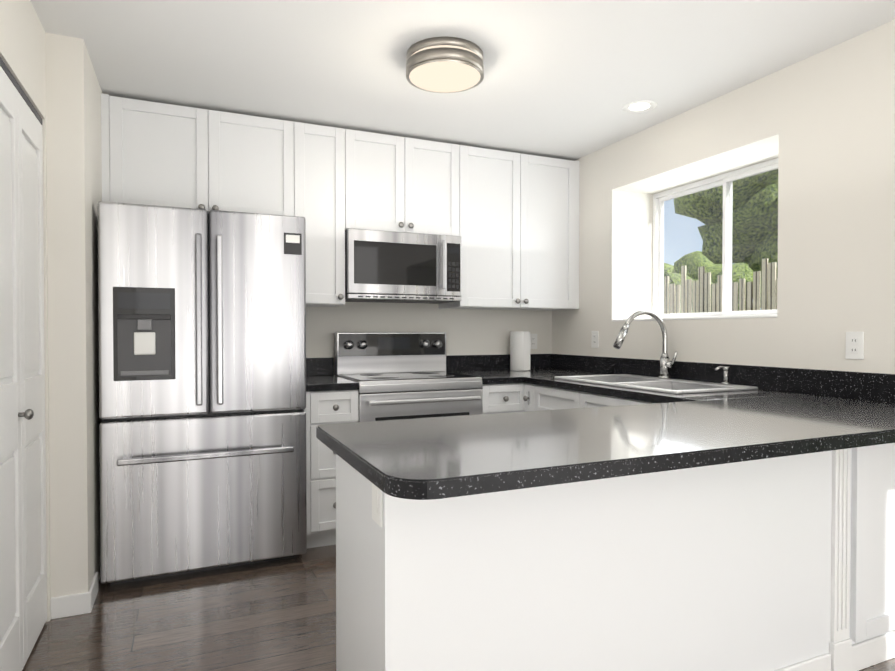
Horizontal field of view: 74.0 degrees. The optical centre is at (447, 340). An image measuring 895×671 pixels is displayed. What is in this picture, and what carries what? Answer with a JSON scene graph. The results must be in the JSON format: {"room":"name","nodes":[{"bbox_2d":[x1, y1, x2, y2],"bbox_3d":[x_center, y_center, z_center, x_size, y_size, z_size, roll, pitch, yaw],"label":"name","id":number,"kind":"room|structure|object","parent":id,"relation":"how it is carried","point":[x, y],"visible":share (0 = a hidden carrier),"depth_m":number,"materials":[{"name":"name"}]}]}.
{"room":"kitchen","nodes":[
{"label":"kitchen","id":0,"kind":"room"},
{"bbox_2d":[0,0,50,621],"bbox_3d":[-0.887,-0.023,0.381,0.270,2.440,4.450,0,1,-24],"label":"wall","id":1,"kind":"structure","parent":0,"point":[22,45],"depth_m":2.29,"materials":[{"name":"white paint"}]},
{"bbox_2d":[0,57,46,670],"bbox_3d":[-1.335,0.137,1.725,0.078,2.059,1.574,0,1,-24],"label":"bifold closet door","id":2,"kind":"structure","parent":1,"relation":"in","point":[23,590],"depth_m":2.09,"materials":[{"name":"white wood"}]},
{"bbox_2d":[45,32,101,597],"bbox_3d":[-1.910,-0.058,2.865,0.405,2.440,0.920,0,1,-24],"label":"wall","id":3,"kind":"structure","parent":0,"point":[73,142],"depth_m":2.51,"materials":[{"name":"white paint"}]},
{"bbox_2d":[50,572,98,618],"bbox_3d":[-1.639,1.121,2.617,0.147,0.090,0.242,0,1,-24],"label":"baseboard return","id":4,"kind":"object","parent":3,"relation":"attached to","point":[71,605],"visible":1,"depth_m":2.51,"materials":[{"name":"white wood"}]},
{"bbox_2d":[306,302,551,374],"bbox_3d":[-0.567,-0.074,4.014,3.790,2.440,0.100,0,1,-24],"label":"wall","id":5,"kind":"structure","parent":0,"point":[476,332],"depth_m":4.18,"materials":[{"name":"white paint"}]},
{"bbox_2d":[101,93,296,215],"bbox_3d":[-1.406,-0.972,3.385,0.984,0.585,0.349,0,1,-24],"label":"upper cabinet","id":6,"kind":"object","parent":5,"relation":"attached to","point":[154,153],"depth_m":3.22,"materials":[{"name":"white wood"}]},
{"bbox_2d":[297,122,356,306],"bbox_3d":[-0.818,-0.741,3.648,0.419,1.055,0.349,0,1,-24],"label":"upper cabinet","id":7,"kind":"object","parent":5,"relation":"attached to","point":[326,155],"depth_m":3.51,"materials":[{"name":"white wood"}]},
{"bbox_2d":[357,130,460,235],"bbox_3d":[-0.336,-0.970,3.857,0.754,0.602,0.349,0,1,-24],"label":"upper cabinet","id":8,"kind":"object","parent":5,"relation":"attached to","point":[405,184],"depth_m":3.71,"materials":[{"name":"white wood"}]},
{"bbox_2d":[345,228,461,303],"bbox_3d":[-0.317,-0.460,3.821,0.744,0.416,0.444,0,1,-24],"label":"over-the-range microwave","id":9,"kind":"object","parent":8,"relation":"attached to","point":[391,267],"visible":0.98,"depth_m":3.65,"materials":[{"name":"grey metal"}]},
{"bbox_2d":[439,145,578,310],"bbox_3d":[0.413,-0.749,4.192,1.003,1.055,0.349,0,1,-24],"label":"upper cabinet","id":10,"kind":"object","parent":5,"relation":"attached to","point":[511,219],"depth_m":4.03,"materials":[{"name":"white wood"}]},
{"bbox_2d":[530,334,536,348],"bbox_3d":[0.649,0.009,4.493,0.072,0.116,0.008,0,1,-24],"label":"electrical outlet","id":11,"kind":"object","parent":5,"relation":"attached to","point":[533,341],"visible":0.85,"depth_m":4.49,"materials":[{"name":"white plastic"}]},
{"bbox_2d":[22,544,894,670],"bbox_3d":[0.537,1.206,1.530,3.790,0.050,5.570,0,1,-24],"label":"floor","id":12,"kind":"structure","parent":0,"point":[277,615],"depth_m":2.43,"materials":[{"name":"brown wood"}]},
{"bbox_2d":[97,201,306,584],"bbox_3d":[-1.293,0.258,3.195,0.940,1.800,0.771,0,1,-24],"label":"fridge","id":13,"kind":"object","parent":12,"relation":"on","point":[202,371],"visible":1,"depth_m":2.87,"materials":[{"name":"grey metal"}]},
{"bbox_2d":[303,390,358,547],"bbox_3d":[-0.759,0.713,3.541,0.301,0.880,0.629,0,1,-24],"label":"base cabinet","id":14,"kind":"object","parent":12,"relation":"on","point":[332,407],"depth_m":3.24,"materials":[{"name":"white wood"}]},
{"bbox_2d":[306,357,358,391],"bbox_3d":[-0.757,0.195,3.530,0.300,0.154,0.639,0,1,-24],"label":"countertop","id":15,"kind":"structure","parent":14,"relation":"on","point":[320,376],"depth_m":3.59,"materials":[{"name":"stone"}]},
{"bbox_2d":[334,332,481,421],"bbox_3d":[-0.251,0.550,3.716,0.768,1.200,0.678,0,1,-24],"label":"range","id":16,"kind":"object","parent":12,"relation":"on","point":[399,375],"visible":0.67,"depth_m":3.62,"materials":[{"name":"grey metal"}]},
{"bbox_2d":[336,454,539,670],"bbox_3d":[-0.069,0.738,1.719,0.400,0.880,0.518,0,1,-24],"label":"base cabinet","id":17,"kind":"object","parent":12,"relation":"on","point":[453,583],"depth_m":1.50,"materials":[{"name":"white wood"}]},
{"bbox_2d":[372,483,382,526],"bbox_3d":[-0.172,0.389,1.443,0.007,0.113,0.075,0,1,-24],"label":"light switch","id":18,"kind":"object","parent":17,"relation":"attached to","point":[377,505],"visible":0.79,"depth_m":1.43,"materials":[{"name":"white plastic"}]},
{"bbox_2d":[316,394,894,499],"bbox_3d":[0.463,0.276,1.770,1.560,0.039,0.773,0,1,-24],"label":"countertop","id":19,"kind":"structure","parent":17,"relation":"on","point":[781,411],"depth_m":1.54,"materials":[{"name":"stone"}]},
{"bbox_2d":[479,383,526,413],"bbox_3d":[0.227,0.707,3.976,0.310,0.880,0.629,0,1,-24],"label":"base cabinet","id":20,"kind":"object","parent":12,"relation":"on","point":[496,398],"depth_m":3.68,"materials":[{"name":"white wood"}]},
{"bbox_2d":[446,354,517,384],"bbox_3d":[0.208,0.189,3.954,0.264,0.154,0.642,0,1,-24],"label":"countertop","id":21,"kind":"structure","parent":20,"relation":"on","point":[493,369],"depth_m":4.23,"materials":[{"name":"stone"}]},
{"bbox_2d":[523,384,570,410],"bbox_3d":[0.898,0.712,3.579,0.629,0.880,0.637,0,1,-24],"label":"base cabinet","id":22,"kind":"object","parent":12,"relation":"on","point":[538,398],"depth_m":3.53,"materials":[{"name":"white wood"}]},
{"bbox_2d":[518,354,894,421],"bbox_3d":[1.068,0.200,3.149,0.659,0.154,2.809,0,1,-24],"label":"countertop","id":23,"kind":"structure","parent":22,"relation":"on","point":[860,394],"depth_m":2.78,"materials":[{"name":"stone"}]},
{"bbox_2d":[510,331,529,370],"bbox_3d":[0.527,0.079,4.337,0.136,0.284,0.138,0,1,-24],"label":"paper towel roll","id":24,"kind":"object","parent":23,"relation":"on","point":[519,350],"visible":1,"depth_m":4.28,"materials":[{"name":"white paper"}]},
{"bbox_2d":[613,310,677,378],"bbox_3d":[1.105,0.025,3.299,0.396,0.390,0.130,0,1,-24],"label":"faucet","id":25,"kind":"object","parent":23,"relation":"on","point":[666,364],"visible":1,"depth_m":3.35,"materials":[{"name":"silver metal"}]},
{"bbox_2d":[555,374,757,393],"bbox_3d":[1.077,0.332,3.226,0.527,0.219,0.970,0,1,-24],"label":"sink","id":26,"kind":"object","parent":23,"relation":"in","point":[672,386],"visible":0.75,"depth_m":3.20,"materials":[{"name":"silver metal"}]},
{"bbox_2d":[715,366,730,384],"bbox_3d":[1.390,0.177,3.002,0.094,0.094,0.044,0,1,-24],"label":"soap pump","id":27,"kind":"object","parent":26,"relation":"on","point":[725,381],"visible":1,"depth_m":3.00,"materials":[{"name":"silver metal"}]},
{"bbox_2d":[540,473,647,670],"bbox_3d":[0.283,0.736,1.875,0.370,0.880,0.518,0,1,-24],"label":"base cabinet","id":28,"kind":"object","parent":12,"relation":"on","point":[594,533],"depth_m":1.65,"materials":[{"name":"white wood"}]},
{"bbox_2d":[571,390,626,408],"bbox_3d":[1.095,0.718,3.132,0.629,0.880,0.579,0,1,-24],"label":"base cabinet","id":29,"kind":"object","parent":12,"relation":"on","point":[579,399],"depth_m":3.11,"materials":[{"name":"white wood"}]},
{"bbox_2d":[627,399,652,404],"bbox_3d":[1.247,0.723,2.788,0.629,0.880,0.410,0,1,-24],"label":"base cabinet","id":30,"kind":"object","parent":12,"relation":"on","point":[629,401],"depth_m":2.82,"materials":[{"name":"white wood"}]},
{"bbox_2d":[648,462,739,670],"bbox_3d":[0.622,0.734,2.024,0.370,0.880,0.518,0,1,-24],"label":"base cabinet","id":31,"kind":"object","parent":12,"relation":"on","point":[694,513],"depth_m":1.80,"materials":[{"name":"white wood"}]},
{"bbox_2d":[740,453,811,670],"bbox_3d":[0.960,0.732,2.173,0.369,0.880,0.518,0,1,-24],"label":"base cabinet","id":32,"kind":"object","parent":12,"relation":"on","point":[785,563],"depth_m":1.94,"materials":[{"name":"white wood"}]},
{"bbox_2d":[812,443,894,670],"bbox_3d":[1.425,0.729,2.368,0.640,0.880,0.538,0,1,-24],"label":"base cabinet","id":33,"kind":"object","parent":12,"relation":"on","point":[853,489],"depth_m":2.08,"materials":[{"name":"white wood"}]},
{"bbox_2d":[31,0,894,160],"bbox_3d":[0.537,-1.274,1.495,3.790,0.030,5.570,0,1,-24],"label":"ceiling","id":34,"kind":"structure","parent":0,"point":[566,79],"depth_m":2.66,"materials":[{"name":"white paint"}]},
{"bbox_2d":[406,37,483,92],"bbox_3d":[-0.012,-1.216,2.661,0.348,0.118,0.348,0,1,-24],"label":"flush-mount light","id":35,"kind":"object","parent":34,"relation":"attached to","point":[444,64],"visible":1,"depth_m":2.56,"materials":[{"name":"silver metal"}]},
{"bbox_2d":[622,100,656,112],"bbox_3d":[1.054,-1.281,3.259,0.184,0.004,0.184,0,1,-24],"label":"recessed light","id":36,"kind":"object","parent":34,"relation":"in","point":[639,106],"visible":1,"depth_m":3.25,"materials":[{"name":"white plastic"}]},
{"bbox_2d":[552,19,894,373],"bbox_3d":[2.079,-0.049,2.193,0.420,2.440,5.370,0,1,-24],"label":"wall","id":37,"kind":"structure","parent":0,"point":[820,126],"depth_m":2.77,"materials":[{"name":"white paint"}]},
{"bbox_2d":[591,331,598,347],"bbox_3d":[1.012,-0.005,4.079,0.008,0.116,0.072,0,1,-24],"label":"electrical outlet","id":38,"kind":"object","parent":37,"relation":"attached to","point":[594,339],"visible":1,"depth_m":4.08,"materials":[{"name":"white plastic"}]},
{"bbox_2d":[612,315,776,321],"bbox_3d":[1.484,-0.122,3.443,0.347,0.012,1.198,0,1,-24],"label":"window sill","id":39,"kind":"structure","parent":37,"relation":"attached to","point":[739,317],"depth_m":3.20,"materials":[{"name":"white"}]},
{"bbox_2d":[652,158,777,318],"bbox_3d":[1.668,-0.552,3.519,0.055,0.870,1.200,0,1,-24],"label":"window","id":40,"kind":"structure","parent":37,"relation":"in","point":[725,180],"depth_m":3.58,"materials":[{"name":"white plastic"}]},
{"bbox_2d":[846,332,863,359],"bbox_3d":[1.711,0.022,2.496,0.008,0.116,0.072,0,1,-24],"label":"electrical outlet","id":41,"kind":"object","parent":37,"relation":"attached to","point":[854,345],"visible":1,"depth_m":2.49,"materials":[{"name":"white plastic"}]},
{"label":"outside","id":42,"kind":"structure","parent":0,"visible":0},
{"bbox_3d":[13.984,1.328,21.367,36.790,0.050,52.000,0,1,-24],"label":"ground","id":43,"kind":"structure","parent":42,"visible":0},
{"bbox_2d":[664,269,692,307],"bbox_3d":[4.186,-0.078,12.527,2.258,2.979,2.534,0,1,-24],"label":"tree","id":44,"kind":"object","parent":43,"relation":"on","point":[667,274],"depth_m":11.83,"materials":[{"name":"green plant"}]},
{"bbox_2d":[664,251,721,282],"bbox_3d":[5.948,-0.567,17.100,3.444,3.822,3.284,0,1,-24],"label":"tree","id":45,"kind":"object","parent":43,"relation":"on","point":[690,266],"depth_m":16.30,"materials":[{"name":"green plant"}]},
{"bbox_2d":[680,296,745,312],"bbox_3d":[4.506,0.349,9.815,1.623,2.207,1.564,0,1,-24],"label":"tree","id":46,"kind":"object","parent":43,"relation":"on","point":[738,305],"depth_m":9.55,"materials":[{"name":"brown plant"}]},
{"bbox_2d":[668,263,760,296],"bbox_3d":[6.138,-0.259,14.537,2.448,3.284,3.127,0,1,-24],"label":"tree","id":47,"kind":"object","parent":43,"relation":"on","point":[734,276],"depth_m":13.93,"materials":[{"name":"green plant"}]},
{"bbox_2d":[664,258,777,313],"bbox_3d":[2.619,0.299,7.536,0.060,2.393,9.900,0,1,-24],"label":"fence","id":48,"kind":"object","parent":43,"relation":"on","point":[712,296],"depth_m":6.62,"materials":[{"name":"brown wood"}]},
{"bbox_2d":[674,169,777,302],"bbox_3d":[6.153,-1.320,10.085,4.247,5.516,4.085,0,1,-24],"label":"tree","id":49,"kind":"object","parent":43,"relation":"on","point":[709,219],"depth_m":10.00,"materials":[{"name":"green plant"}]}
]}

